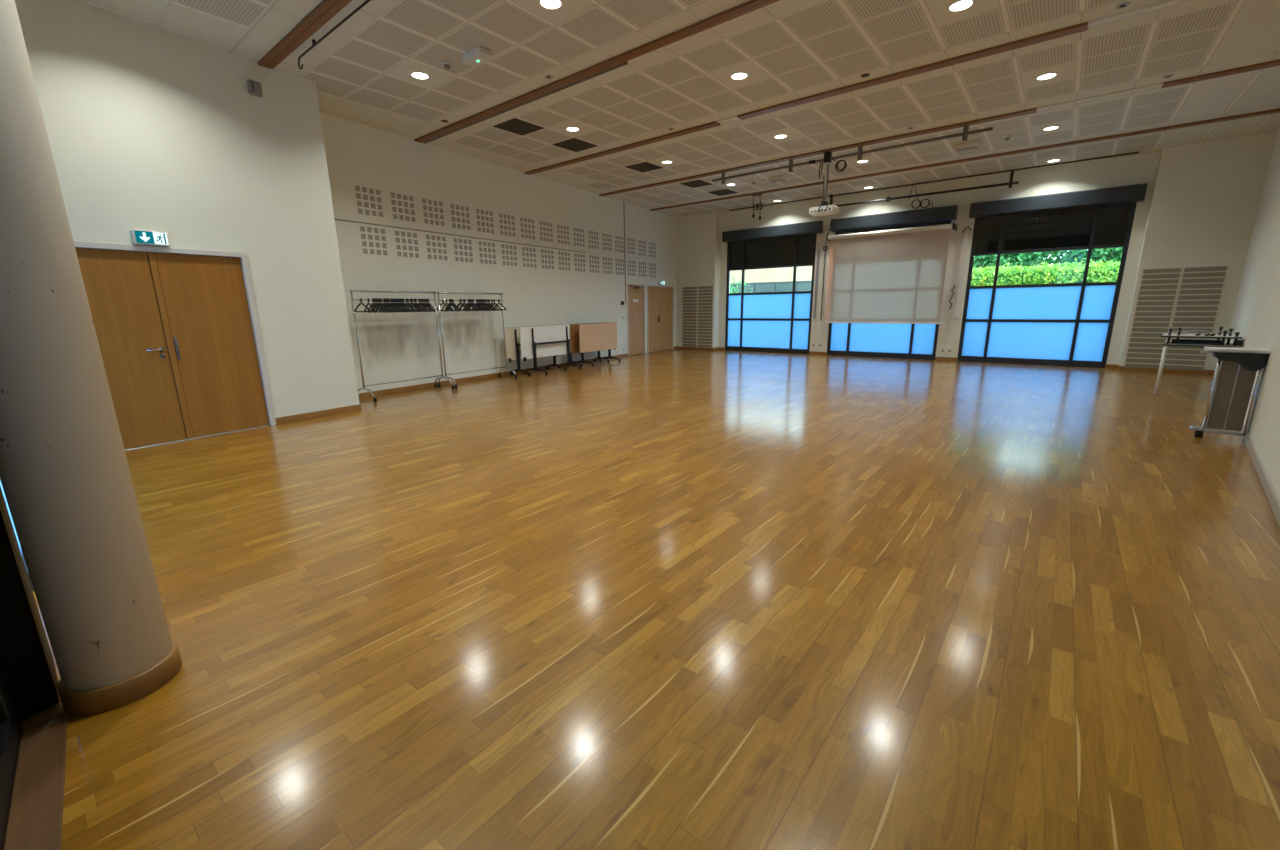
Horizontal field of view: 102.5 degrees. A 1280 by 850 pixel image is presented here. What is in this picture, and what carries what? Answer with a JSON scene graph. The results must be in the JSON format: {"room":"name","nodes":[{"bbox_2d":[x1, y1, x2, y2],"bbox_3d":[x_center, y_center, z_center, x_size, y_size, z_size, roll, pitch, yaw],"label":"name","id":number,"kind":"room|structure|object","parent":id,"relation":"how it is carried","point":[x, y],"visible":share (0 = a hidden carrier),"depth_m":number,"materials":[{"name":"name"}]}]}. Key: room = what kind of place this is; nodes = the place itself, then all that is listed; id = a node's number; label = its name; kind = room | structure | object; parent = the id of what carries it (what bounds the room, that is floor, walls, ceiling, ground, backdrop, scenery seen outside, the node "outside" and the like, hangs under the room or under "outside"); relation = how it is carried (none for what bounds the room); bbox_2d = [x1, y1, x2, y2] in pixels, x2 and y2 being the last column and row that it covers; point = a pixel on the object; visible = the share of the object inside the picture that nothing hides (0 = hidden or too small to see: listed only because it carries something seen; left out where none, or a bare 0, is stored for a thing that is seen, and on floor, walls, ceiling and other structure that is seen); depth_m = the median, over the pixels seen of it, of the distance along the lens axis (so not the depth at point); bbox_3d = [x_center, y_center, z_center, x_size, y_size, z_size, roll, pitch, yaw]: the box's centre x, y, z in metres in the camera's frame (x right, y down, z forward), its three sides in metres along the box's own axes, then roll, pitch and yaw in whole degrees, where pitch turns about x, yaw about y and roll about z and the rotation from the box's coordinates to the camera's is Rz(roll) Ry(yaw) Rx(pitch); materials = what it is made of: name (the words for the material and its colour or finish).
{"room":"community hall","nodes":[
{"label":"community hall","id":0,"kind":"room"},
{"bbox_2d":[3,711,67,849],"bbox_3d":[-0.604,1.309,0.428,4.000,0.012,0.106,11,18,42],"label":"trim","id":1,"kind":"structure","parent":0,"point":[35,815],"depth_m":1.51,"materials":[{"name":"brown wood"}]},
{"bbox_2d":[15,0,359,417],"bbox_3d":[-5.066,-1.906,5.355,0.200,4.190,3.692,7,15,32],"label":"wall","id":2,"kind":"structure","parent":0,"point":[148,128],"depth_m":5.56,"materials":[{"name":"paint"}]},
{"bbox_2d":[130,229,169,245],"bbox_3d":[-4.980,-1.904,5.231,0.075,0.139,0.285,7,15,32],"label":"exit sign","id":3,"kind":"object","parent":2,"relation":"attached to","point":[141,237],"visible":1,"depth_m":5.21,"materials":[{"name":"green plastic"}]},
{"bbox_2d":[74,241,275,450],"bbox_3d":[-5.037,-0.838,5.504,0.167,2.040,1.680,7,15,32],"label":"door","id":4,"kind":"structure","parent":2,"relation":"in","point":[177,330],"depth_m":5.53,"materials":[{"name":"brown wood"}]},
{"bbox_2d":[247,79,262,96],"bbox_3d":[-4.367,-3.819,5.829,0.056,0.150,0.130,7,15,32],"label":"wall sensor","id":5,"kind":"object","parent":2,"relation":"attached to","point":[254,87],"visible":1,"depth_m":5.81,"materials":[{"name":"grey plastic"}]},
{"bbox_2d":[275,404,360,424],"bbox_3d":[-4.950,0.106,5.757,0.018,0.085,3.692,7,15,32],"label":"baseboard","id":6,"kind":"structure","parent":2,"relation":"attached to","point":[298,417],"depth_m":6.78,"materials":[{"name":"brown wood"}]},
{"bbox_2d":[320,112,676,392],"bbox_3d":[-1.675,-3.572,12.444,0.201,4.190,12.026,7,15,31],"label":"wall","id":7,"kind":"structure","parent":0,"point":[377,176],"depth_m":9.69,"materials":[{"name":"paint"}]},
{"bbox_2d":[334,218,584,252],"bbox_3d":[-3.041,-3.611,9.966,0.014,0.018,6.462,7,15,31],"label":"trim","id":8,"kind":"structure","parent":7,"relation":"attached to","point":[334,218],"depth_m":9.22,"materials":[{"name":"grey plastic"}]},
{"bbox_2d":[358,346,675,398],"bbox_3d":[-1.746,-1.490,12.551,0.027,0.085,11.310,7,15,31],"label":"baseboard","id":9,"kind":"structure","parent":7,"relation":"attached to","point":[480,377],"depth_m":9.70,"materials":[{"name":"brown wood"}]},
{"bbox_2d":[623,202,625,301],"bbox_3d":[-0.415,-4.708,14.085,0.020,2.640,0.028,7,15,31],"label":"conduit","id":10,"kind":"object","parent":7,"relation":"attached to","point":[623,202],"visible":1,"depth_m":14.06,"materials":[{"name":"grey plastic"}]},
{"bbox_2d":[627,284,645,355],"bbox_3d":[-0.103,-3.050,14.937,0.270,2.020,0.948,7,15,31],"label":"door","id":11,"kind":"structure","parent":7,"relation":"in","point":[635,292],"depth_m":14.96,"materials":[{"name":"brown wood"}]},
{"bbox_2d":[646,285,673,352],"bbox_3d":[0.609,-3.338,16.158,0.167,2.020,1.673,7,15,31],"label":"door","id":12,"kind":"structure","parent":7,"relation":"in","point":[660,299],"depth_m":16.14,"materials":[{"name":"brown wood"}]},
{"bbox_2d":[19,349,1279,849],"bbox_3d":[1.777,-0.321,7.891,15.000,0.200,16.100,10,16,38],"label":"floor","id":13,"kind":"structure","parent":0,"point":[671,599],"depth_m":2.30,"materials":[{"name":"brown wood"}]},
{"bbox_2d":[0,0,181,715],"bbox_3d":[-1.983,-1.036,1.495,0.324,4.140,0.324,10,16,38],"label":"column","id":14,"kind":"structure","parent":13,"relation":"on","point":[66,480],"depth_m":1.67,"materials":[{"name":"paint"}]},
{"bbox_2d":[348,289,454,402],"bbox_3d":[-3.877,-1.327,8.384,0.520,1.680,1.502,7,15,31],"label":"rack","id":15,"kind":"object","parent":13,"relation":"on","point":[350,290],"visible":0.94,"depth_m":8.07,"materials":[{"name":"silver metal"}]},
{"bbox_2d":[355,298,370,312],"bbox_3d":[-4.210,-1.805,7.770,0.339,0.219,0.024,4,14,19],"label":"clothes hanger","id":16,"kind":"object","parent":15,"relation":"hanging from","point":[359,304],"visible":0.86,"depth_m":7.75,"materials":[{"name":"black plastic"}]},
{"bbox_2d":[364,298,375,312],"bbox_3d":[-4.149,-1.827,7.866,0.339,0.219,0.024,8,16,35],"label":"clothes hanger","id":17,"kind":"object","parent":15,"relation":"hanging from","point":[368,303],"visible":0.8,"depth_m":7.84,"materials":[{"name":"black plastic"}]},
{"bbox_2d":[369,298,381,312],"bbox_3d":[-4.110,-1.842,7.929,0.339,0.219,0.024,7,15,29],"label":"clothes hanger","id":18,"kind":"object","parent":15,"relation":"hanging from","point":[380,311],"visible":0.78,"depth_m":7.90,"materials":[{"name":"black plastic"}]},
{"bbox_2d":[386,298,399,312],"bbox_3d":[-3.951,-1.902,8.180,0.339,0.219,0.024,6,15,27],"label":"clothes hanger","id":19,"kind":"object","parent":15,"relation":"hanging from","point":[398,310],"visible":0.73,"depth_m":8.15,"materials":[{"name":"black plastic"}]},
{"bbox_2d":[436,291,516,388],"bbox_3d":[-3.079,-1.626,9.645,0.520,1.680,1.522,7,15,31],"label":"rack","id":20,"kind":"object","parent":13,"relation":"on","point":[437,292],"visible":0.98,"depth_m":9.32,"materials":[{"name":"silver metal"}]},
{"bbox_2d":[437,299,452,311],"bbox_3d":[-3.439,-2.094,8.990,0.339,0.219,0.024,3,13,15],"label":"clothes hanger","id":21,"kind":"object","parent":20,"relation":"hanging from","point":[451,310],"visible":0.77,"depth_m":8.97,"materials":[{"name":"black plastic"}]},
{"bbox_2d":[454,299,467,310],"bbox_3d":[-3.248,-2.165,9.290,0.339,0.219,0.024,6,15,28],"label":"clothes hanger","id":22,"kind":"object","parent":20,"relation":"hanging from","point":[459,299],"visible":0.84,"depth_m":9.26,"materials":[{"name":"black plastic"}]},
{"bbox_2d":[504,327,566,376],"bbox_3d":[-2.248,-1.622,11.102,0.586,1.002,1.582,7,15,31],"label":"folding table","id":23,"kind":"object","parent":13,"relation":"on","point":[512,334],"visible":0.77,"depth_m":10.64,"materials":[{"name":"white plastic"}]},
{"bbox_2d":[519,324,580,374],"bbox_3d":[-1.992,-1.661,11.235,0.656,1.012,1.582,7,15,31],"label":"folding table","id":24,"kind":"object","parent":13,"relation":"on","point":[536,342],"visible":0.93,"depth_m":11.14,"materials":[{"name":"white plastic"}]},
{"bbox_2d":[565,322,609,366],"bbox_3d":[-1.266,-2.009,12.737,0.496,1.002,1.582,7,15,31],"label":"folding table","id":25,"kind":"object","parent":13,"relation":"on","point":[574,328],"visible":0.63,"depth_m":12.29,"materials":[{"name":"brown laminate"}]},
{"bbox_2d":[572,322,619,366],"bbox_3d":[-1.061,-2.035,12.838,0.656,1.002,1.572,7,15,31],"label":"folding table","id":26,"kind":"object","parent":13,"relation":"on","point":[594,336],"visible":0.92,"depth_m":12.69,"materials":[{"name":"brown wood"}]},
{"bbox_2d":[1153,340,1239,395],"bbox_3d":[8.268,-0.846,7.673,1.200,0.760,0.740,-13,18,-43],"label":"table","id":27,"kind":"object","parent":13,"relation":"on","point":[1165,344],"visible":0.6,"depth_m":7.46,"materials":[{"name":"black metal"}]},
{"bbox_2d":[1161,326,1241,345],"bbox_3d":[8.080,-1.298,7.420,0.700,0.240,0.780,-13,18,-43],"label":"stack","id":28,"kind":"object","parent":27,"relation":"on","point":[1169,335],"visible":1,"depth_m":7.27,"materials":[{"name":"black metal"}]},
{"bbox_2d":[1232,340,1242,344],"bbox_3d":[8.253,-1.139,7.086,0.100,0.075,0.100,10,16,38],"label":"round speaker","id":29,"kind":"object","parent":27,"relation":"on","point":[1239,342],"visible":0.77,"depth_m":7.05},
{"bbox_2d":[1189,347,1270,441],"bbox_3d":[5.916,-0.326,5.223,0.483,0.899,0.489,10,16,38],"label":"lectern","id":30,"kind":"object","parent":13,"relation":"on","point":[1250,360],"visible":0.88,"depth_m":5.07,"materials":[{"name":"grey plastic"}]},
{"bbox_2d":[73,0,1279,216],"bbox_3d":[1.445,-4.520,6.575,15.000,0.300,17.800,10,16,38],"label":"ceiling","id":31,"kind":"structure","parent":0,"point":[789,50],"depth_m":6.37,"materials":[{"name":"tile"}]},
{"bbox_2d":[0,486,59,724],"bbox_3d":[-2.439,-1.003,1.335,0.600,4.119,0.503,10,16,38],"label":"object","id":32,"kind":"object","parent":31,"relation":"hanging from","point":[27,666],"visible":0.86,"depth_m":1.74,"materials":[{"name":"fabric"}]},
{"bbox_2d":[257,0,351,68],"bbox_3d":[-0.991,-3.567,3.287,8.509,0.030,0.150,10,16,38],"label":"batten","id":33,"kind":"object","parent":31,"relation":"attached to","point":[319,16],"visible":1,"depth_m":5.16,"materials":[{"name":"brown wood"}]},
{"bbox_2d":[298,0,370,68],"bbox_3d":[-2.904,-3.862,4.992,2.259,0.169,0.024,10,16,38],"label":"rod","id":34,"kind":"object","parent":31,"relation":"hanging from","point":[314,43],"visible":1,"depth_m":5.14,"materials":[{"name":"black metal"}]},
{"bbox_2d":[409,71,430,79],"bbox_3d":[-2.661,-4.227,6.216,0.240,0.010,0.240,10,16,38],"label":"recessed light","id":35,"kind":"object","parent":31,"relation":"in","point":[420,75],"visible":1,"depth_m":6.21,"materials":[{"name":"white plastic"}]},
{"bbox_2d":[412,73,427,78],"bbox_3d":[-2.661,-4.229,6.216,0.186,0.004,0.186,10,16,38],"label":"diffuser","id":36,"kind":"object","parent":35,"relation":"attached to","point":[415,75],"depth_m":6.21,"materials":[{"name":"white plastic"}]},
{"bbox_2d":[442,61,451,69],"bbox_3d":[-2.219,-4.132,5.918,0.110,0.072,0.110,10,16,38],"label":"smoke detector","id":37,"kind":"object","parent":31,"relation":"attached to","point":[447,65],"visible":1,"depth_m":5.89,"materials":[{"name":"white plastic"}]},
{"bbox_2d":[462,46,491,66],"bbox_3d":[-1.811,-4.078,5.699,0.340,0.090,0.170,10,16,38],"label":"emergency light","id":38,"kind":"object","parent":31,"relation":"attached to","point":[479,55],"visible":1,"depth_m":5.64,"materials":[{"name":"white plastic"}]},
{"bbox_2d":[492,118,543,135],"bbox_3d":[-1.895,-4.652,8.032,0.558,0.010,0.580,10,16,38],"label":"ceiling vent","id":39,"kind":"object","parent":31,"relation":"in","point":[517,126],"visible":1,"depth_m":8.01,"materials":[{"name":"black metal"}]},
{"bbox_2d":[538,0,563,9],"bbox_3d":[-0.828,-3.919,4.772,0.240,0.010,0.240,10,16,38],"label":"recessed light","id":40,"kind":"object","parent":31,"relation":"in","point":[546,4],"visible":1,"depth_m":4.79,"materials":[{"name":"white plastic"}]},
{"bbox_2d":[541,0,560,8],"bbox_3d":[-0.828,-3.922,4.772,0.186,0.004,0.186,10,16,38],"label":"diffuser","id":41,"kind":"object","parent":40,"relation":"attached to","point":[546,4],"depth_m":4.80,"materials":[{"name":"white plastic"}]},
{"bbox_2d":[565,126,579,131],"bbox_3d":[-1.066,-4.688,8.142,0.240,0.010,0.240,10,16,38],"label":"recessed light","id":42,"kind":"object","parent":31,"relation":"in","point":[570,128],"visible":1,"depth_m":8.12,"materials":[{"name":"white plastic"}]},
{"bbox_2d":[567,128,578,130],"bbox_3d":[-1.066,-4.690,8.142,0.186,0.004,0.186,10,16,38],"label":"diffuser","id":43,"kind":"object","parent":42,"relation":"attached to","point":[568,129],"depth_m":8.16,"materials":[{"name":"white plastic"}]},
{"bbox_2d":[552,138,597,151],"bbox_3d":[-1.129,-4.873,8.956,0.558,0.010,0.580,10,16,38],"label":"ceiling vent","id":44,"kind":"object","parent":31,"relation":"in","point":[574,144],"visible":1,"depth_m":8.93,"materials":[{"name":"black metal"}]},
{"bbox_2d":[414,0,778,143],"bbox_3d":[0.211,-4.098,5.540,10.041,0.030,0.192,10,16,38],"label":"batten","id":45,"kind":"object","parent":31,"relation":"attached to","point":[620,60],"visible":1,"depth_m":6.09,"materials":[{"name":"brown wood"}]},
{"bbox_2d":[625,162,662,171],"bbox_3d":[0.083,-5.224,10.420,0.558,0.010,0.580,10,16,38],"label":"ceiling vent","id":46,"kind":"object","parent":31,"relation":"in","point":[645,166],"visible":1,"depth_m":10.40,"materials":[{"name":"black metal"}]},
{"bbox_2d":[661,160,672,163],"bbox_3d":[0.529,-5.149,10.068,0.240,0.010,0.240,10,16,38],"label":"recessed light","id":47,"kind":"object","parent":31,"relation":"in","point":[664,161],"visible":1,"depth_m":10.07,"materials":[{"name":"white plastic"}]},
{"bbox_2d":[679,180,711,187],"bbox_3d":[1.296,-5.575,11.884,0.558,0.010,0.580,10,16,38],"label":"ceiling vent","id":48,"kind":"object","parent":31,"relation":"in","point":[697,183],"visible":1,"depth_m":11.84,"materials":[{"name":"black metal"}]},
{"bbox_2d":[708,189,737,195],"bbox_3d":[2.061,-5.796,12.808,0.558,0.010,0.580,10,16,38],"label":"ceiling vent","id":49,"kind":"object","parent":31,"relation":"in","point":[723,191],"visible":1,"depth_m":12.79,"materials":[{"name":"black metal"}]},
{"bbox_2d":[729,71,748,79],"bbox_3d":[1.225,-4.303,6.337,0.240,0.010,0.240,10,16,38],"label":"recessed light","id":50,"kind":"object","parent":31,"relation":"in","point":[740,75],"visible":1,"depth_m":6.32,"materials":[{"name":"white plastic"}]},
{"bbox_2d":[732,73,746,78],"bbox_3d":[1.225,-4.306,6.337,0.186,0.004,0.186,10,16,38],"label":"diffuser","id":51,"kind":"object","parent":50,"relation":"attached to","point":[734,75],"depth_m":6.32,"materials":[{"name":"white plastic"}]},
{"bbox_2d":[769,175,788,182],"bbox_3d":[3.061,-5.433,11.348,0.400,0.090,0.160,10,16,38],"label":"emergency light","id":52,"kind":"object","parent":31,"relation":"attached to","point":[783,177],"visible":1,"depth_m":11.29,"materials":[{"name":"white plastic"}]},
{"bbox_2d":[773,134,787,138],"bbox_3d":[2.362,-4.841,8.624,0.240,0.010,0.240,10,16,38],"label":"recessed light","id":53,"kind":"object","parent":31,"relation":"in","point":[779,136],"visible":1,"depth_m":8.62,"materials":[{"name":"white plastic"}]},
{"bbox_2d":[524,0,1196,174],"bbox_3d":[1.793,-4.560,7.471,10.667,0.030,0.150,10,16,38],"label":"ceiling beam","id":54,"kind":"structure","parent":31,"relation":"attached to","point":[1085,26],"depth_m":6.29,"materials":[{"name":"brown wood"}]},
{"bbox_2d":[856,160,868,162],"bbox_3d":[4.415,-5.226,10.189,0.240,0.010,0.240,10,16,38],"label":"recessed light","id":55,"kind":"object","parent":31,"relation":"in","point":[858,161],"visible":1,"depth_m":10.19,"materials":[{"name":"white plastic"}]},
{"bbox_2d":[861,73,869,77],"bbox_3d":[2.792,-4.327,6.369,0.108,0.016,0.108,10,16,38],"label":"recessed light","id":56,"kind":"object","parent":31,"relation":"in","point":[865,74],"visible":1,"depth_m":6.35,"materials":[{"name":"black plastic"}]},
{"bbox_2d":[830,169,1018,206],"bbox_3d":[6.422,-5.502,12.112,4.100,0.380,0.080,10,16,38],"label":"bar","id":57,"kind":"object","parent":31,"relation":"hanging from","point":[1010,183],"visible":0.83,"depth_m":11.83,"materials":[{"name":"black metal"}]},
{"bbox_2d":[909,183,932,208],"bbox_3d":[6.568,-5.366,11.992,0.524,0.608,0.032,10,16,38],"label":"cable coil","id":58,"kind":"object","parent":57,"relation":"hanging from","point":[920,202],"visible":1,"depth_m":12.03,"materials":[{"name":"black plastic"}]},
{"bbox_2d":[729,152,1138,210],"bbox_3d":[6.070,-5.762,12.473,8.800,0.025,0.040,10,16,38],"label":"ceiling track","id":59,"kind":"object","parent":31,"relation":"attached to","point":[1132,152],"visible":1,"depth_m":11.60,"materials":[{"name":"black metal"}]},
{"bbox_2d":[599,59,1279,195],"bbox_3d":[3.430,-5.033,9.448,11.329,0.030,0.150,10,16,38],"label":"batten","id":60,"kind":"object","parent":31,"relation":"attached to","point":[1274,63],"visible":1,"depth_m":7.88,"materials":[{"name":"brown wood"}]},
{"bbox_2d":[809,151,838,216],"bbox_3d":[3.462,-4.504,9.578,0.460,1.080,0.424,10,16,38],"label":"projector","id":61,"kind":"object","parent":60,"relation":"hanging from","point":[824,209],"visible":1,"depth_m":9.54,"materials":[{"name":"white plastic"}]},
{"bbox_2d":[712,125,992,183],"bbox_3d":[3.489,-4.892,9.432,4.980,0.220,0.060,10,16,38],"label":"bar","id":62,"kind":"object","parent":60,"relation":"hanging from","point":[966,132],"visible":1,"depth_m":9.07,"materials":[{"name":"grey metal"}]},
{"bbox_2d":[830,158,846,171],"bbox_3d":[3.590,-4.748,9.365,0.349,0.267,0.032,10,16,38],"label":"cable coil","id":63,"kind":"object","parent":62,"relation":"hanging from","point":[837,163],"visible":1,"depth_m":9.33,"materials":[{"name":"black plastic"}]},
{"bbox_2d":[946,0,975,11],"bbox_3d":[3.057,-3.996,4.893,0.240,0.010,0.240,10,16,38],"label":"recessed light","id":64,"kind":"object","parent":31,"relation":"in","point":[958,5],"visible":1,"depth_m":4.90,"materials":[{"name":"white plastic"}]},
{"bbox_2d":[650,108,1279,210],"bbox_3d":[4.976,-5.479,11.309,11.961,0.030,0.140,10,16,38],"label":"batten","id":65,"kind":"object","parent":31,"relation":"attached to","point":[1272,111],"visible":1,"depth_m":9.62,"materials":[{"name":"brown wood"}]},
{"bbox_2d":[752,193,762,219],"bbox_3d":[2.956,-5.501,12.950,0.294,0.650,0.070,10,16,38],"label":"cable coil","id":66,"kind":"object","parent":65,"relation":"hanging from","point":[758,194],"visible":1,"depth_m":12.93,"materials":[{"name":"black plastic"}]},
{"bbox_2d":[953,141,980,151],"bbox_3d":[5.833,-4.968,9.164,0.400,0.090,0.160,10,16,38],"label":"emergency light","id":67,"kind":"object","parent":31,"relation":"attached to","point":[976,144],"visible":1,"depth_m":9.12,"materials":[{"name":"white plastic"}]},
{"bbox_2d":[1003,135,1010,140],"bbox_3d":[6.267,-4.892,8.769,0.110,0.072,0.110,10,16,38],"label":"smoke detector","id":68,"kind":"object","parent":31,"relation":"attached to","point":[1007,137],"visible":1,"depth_m":8.74,"materials":[{"name":"white plastic"}]},
{"bbox_2d":[1035,72,1058,80],"bbox_3d":[5.110,-4.380,6.458,0.240,0.010,0.240,10,16,38],"label":"recessed light","id":69,"kind":"object","parent":31,"relation":"in","point":[1049,75],"visible":1,"depth_m":6.46,"materials":[{"name":"white plastic"}]},
{"bbox_2d":[1037,74,1055,79],"bbox_3d":[5.110,-4.383,6.458,0.186,0.004,0.186,10,16,38],"label":"diffuser","id":70,"kind":"object","parent":69,"relation":"attached to","point":[1043,76],"depth_m":6.46,"materials":[{"name":"white plastic"}]},
{"bbox_2d":[1042,125,1059,130],"bbox_3d":[6.705,-4.841,8.384,0.240,0.010,0.240,10,16,38],"label":"recessed light","id":71,"kind":"object","parent":31,"relation":"in","point":[1056,126],"visible":1,"depth_m":8.39,"materials":[{"name":"white plastic"}]},
{"bbox_2d":[1046,159,1060,161],"bbox_3d":[8.300,-5.302,10.310,0.240,0.010,0.240,10,16,38],"label":"recessed light","id":72,"kind":"object","parent":31,"relation":"in","point":[1052,160],"visible":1,"depth_m":10.29,"materials":[{"name":"white plastic"}]},
{"bbox_2d":[1115,2,1130,8],"bbox_3d":[4.633,-4.021,4.931,0.108,0.016,0.108,10,16,38],"label":"recessed light","id":73,"kind":"object","parent":31,"relation":"in","point":[1125,4],"visible":1,"depth_m":4.92,"materials":[{"name":"metal"}]},
{"bbox_2d":[1162,74,1173,77],"bbox_3d":[6.678,-4.406,6.499,0.108,0.016,0.108,10,16,38],"label":"recessed light","id":74,"kind":"object","parent":31,"relation":"in","point":[1169,75],"visible":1,"depth_m":6.48,"materials":[{"name":"metal"}]},
{"bbox_2d":[676,132,1275,369],"bbox_3d":[6.285,-3.825,13.109,13.300,4.190,0.550,10,16,38],"label":"wall","id":75,"kind":"structure","parent":0,"point":[1199,208],"depth_m":10.40,"materials":[{"name":"paint"}]},
{"bbox_2d":[682,286,713,347],"bbox_3d":[1.840,-3.466,16.500,1.190,1.915,0.020,10,16,38],"label":"wall panel","id":76,"kind":"object","parent":75,"relation":"attached to","point":[697,301],"visible":1,"depth_m":16.47,"materials":[{"name":"beige wood"}]},
{"bbox_2d":[725,234,816,353],"bbox_3d":[3.796,-3.827,15.272,2.770,3.290,0.075,10,16,38],"label":"window","id":77,"kind":"structure","parent":75,"relation":"in","point":[778,322],"depth_m":15.34,"materials":[{"name":"blue glass"}]},
{"bbox_2d":[722,220,822,268],"bbox_3d":[3.758,-5.128,14.840,2.960,1.120,0.375,10,16,38],"label":"roller blind","id":78,"kind":"object","parent":77,"relation":"attached to","point":[776,252],"visible":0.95,"depth_m":14.84,"materials":[{"name":"black fabric"}]},
{"bbox_2d":[813,250,819,317],"bbox_3d":[4.895,-3.905,14.254,0.050,1.830,0.030,10,16,38],"label":"cable trunking","id":79,"kind":"object","parent":75,"relation":"attached to","point":[818,251],"visible":1,"depth_m":14.24,"materials":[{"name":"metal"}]},
{"bbox_2d":[820,247,825,319],"bbox_3d":[5.041,-3.871,14.141,0.025,1.950,0.030,10,16,38],"label":"cable trunking","id":80,"kind":"object","parent":75,"relation":"attached to","point":[825,247],"visible":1,"depth_m":14.13,"materials":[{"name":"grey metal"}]},
{"bbox_2d":[827,220,950,359],"bbox_3d":[6.308,-3.406,13.293,2.700,3.290,0.075,10,16,38],"label":"window","id":81,"kind":"structure","parent":75,"relation":"in","point":[905,341],"depth_m":13.43,"materials":[{"name":"blue glass"}]},
{"bbox_2d":[830,205,957,233],"bbox_3d":[6.242,-4.711,12.883,2.860,1.120,0.375,10,16,38],"label":"roller blind","id":82,"kind":"object","parent":81,"relation":"attached to","point":[945,213],"visible":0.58,"depth_m":12.57,"materials":[{"name":"black fabric"}]},
{"bbox_2d":[822,223,956,323],"bbox_3d":[6.163,-3.722,12.969,2.910,2.265,0.448,10,16,38],"label":"projection screen","id":83,"kind":"object","parent":75,"relation":"attached to","point":[893,276],"visible":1,"depth_m":12.74,"materials":[{"name":"white fabric"}]},
{"bbox_2d":[676,346,1214,374],"bbox_3d":[6.126,-1.818,13.547,12.360,0.085,0.318,10,16,38],"label":"baseboard","id":84,"kind":"structure","parent":75,"relation":"attached to","point":[1114,366],"depth_m":10.46,"materials":[{"name":"brown wood"}]},
{"bbox_2d":[954,209,971,317],"bbox_3d":[7.563,-3.757,12.026,0.199,2.450,0.112,10,16,38],"label":"cable trunking","id":85,"kind":"object","parent":75,"relation":"attached to","point":[966,234],"visible":0.96,"depth_m":12.06,"materials":[{"name":"white plastic"}]},
{"bbox_2d":[957,202,1136,367],"bbox_3d":[8.780,-2.991,11.345,2.710,3.290,0.075,10,16,38],"label":"window","id":86,"kind":"structure","parent":75,"relation":"in","point":[1062,324],"depth_m":11.37,"materials":[{"name":"blue glass"}]},
{"bbox_2d":[969,183,1146,252],"bbox_3d":[8.691,-4.300,10.953,2.880,1.120,0.375,10,16,38],"label":"roller blind","id":87,"kind":"object","parent":86,"relation":"attached to","point":[1069,229],"visible":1,"depth_m":10.90,"materials":[{"name":"black fabric"}]},
{"bbox_2d":[1122,265,1229,370],"bbox_3d":[10.250,-2.030,9.879,1.170,1.925,0.020,10,16,38],"label":"wall panel","id":88,"kind":"object","parent":75,"relation":"attached to","point":[1186,298],"visible":0.84,"depth_m":9.86,"materials":[{"name":"beige wood"}]},
{"bbox_2d":[1219,126,1279,499],"bbox_3d":[5.621,-1.764,4.148,16.125,4.190,0.200,-13,18,-42],"label":"wall","id":89,"kind":"structure","parent":0,"point":[1256,313],"depth_m":5.96,"materials":[{"name":"paint"}]},
{"bbox_2d":[1218,371,1279,527],"bbox_3d":[5.462,0.245,4.578,15.000,0.085,0.018,-13,18,-42],"label":"baseboard","id":90,"kind":"structure","parent":89,"relation":"attached to","point":[1272,497],"depth_m":3.86,"materials":[{"name":"brown wood"}]},
{"bbox_3d":[-2.869,-1.012,1.440,9.500,4.140,0.750,10,16,38],"label":"wall","id":91,"kind":"structure","parent":0,"visible":0},
{"bbox_2d":[0,672,20,849],"bbox_3d":[-0.834,-0.713,0.046,3.560,4.130,0.061,11,18,42],"label":"door","id":92,"kind":"structure","parent":91,"relation":"in","point":[10,733],"depth_m":1.57,"materials":[{"name":"black metal"}]},
{"bbox_2d":[0,480,33,590],"bbox_3d":[-4.277,-0.803,3.161,3.250,3.000,0.075,10,16,38],"label":"window","id":93,"kind":"structure","parent":91,"relation":"in","point":[0,480],"depth_m":2.75,"materials":[{"name":"blue"}]},
{"label":"outside","id":94,"kind":"structure","parent":0,"visible":0},
{"bbox_3d":[25.119,-9.334,46.186,100.000,0.200,75.140,10,16,38],"label":"ground","id":95,"kind":"structure","parent":94,"visible":0},
{"bbox_2d":[730,278,752,292],"bbox_3d":[4.507,-7.444,31.378,6.542,4.229,2.451,9,16,35],"label":"shrub","id":96,"kind":"object","parent":95,"relation":"on","point":[731,288],"visible":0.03,"depth_m":30.36,"materials":[{"name":"green plant"}]},
{"bbox_2d":[730,266,811,292],"bbox_3d":[9.109,-10.802,37.349,18.000,7.100,4.050,7,15,31],"label":"building","id":97,"kind":"structure","parent":95,"relation":"on","point":[770,279],"depth_m":35.15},
{"bbox_2d":[973,252,1041,272],"bbox_3d":[12.771,-6.108,19.620,4.119,5.785,2.962,11,18,42],"label":"tree","id":98,"kind":"object","parent":95,"relation":"on","point":[1019,259],"visible":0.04,"depth_m":18.37,"materials":[{"name":"green plant"}]},
{"bbox_2d":[979,250,1087,269],"bbox_3d":[17.372,-6.631,21.645,6.097,5.787,4.340,12,18,43],"label":"tree","id":99,"kind":"object","parent":95,"relation":"on","point":[1053,254],"visible":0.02,"depth_m":20.33,"materials":[{"name":"green plant"}]},
{"bbox_2d":[971,258,1119,285],"bbox_3d":[11.409,-3.762,16.118,11.308,2.598,1.228,10,16,38],"label":"hedge","id":100,"kind":"object","parent":95,"relation":"on","point":[1107,271],"visible":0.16,"depth_m":15.06,"materials":[{"name":"green plant"}]},
{"bbox_2d":[1061,247,1122,270],"bbox_3d":[16.589,-5.496,16.629,4.727,5.833,3.346,8,16,35],"label":"tree","id":101,"kind":"object","parent":95,"relation":"on","point":[1114,254],"visible":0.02,"depth_m":16.95,"materials":[{"name":"green plant"}]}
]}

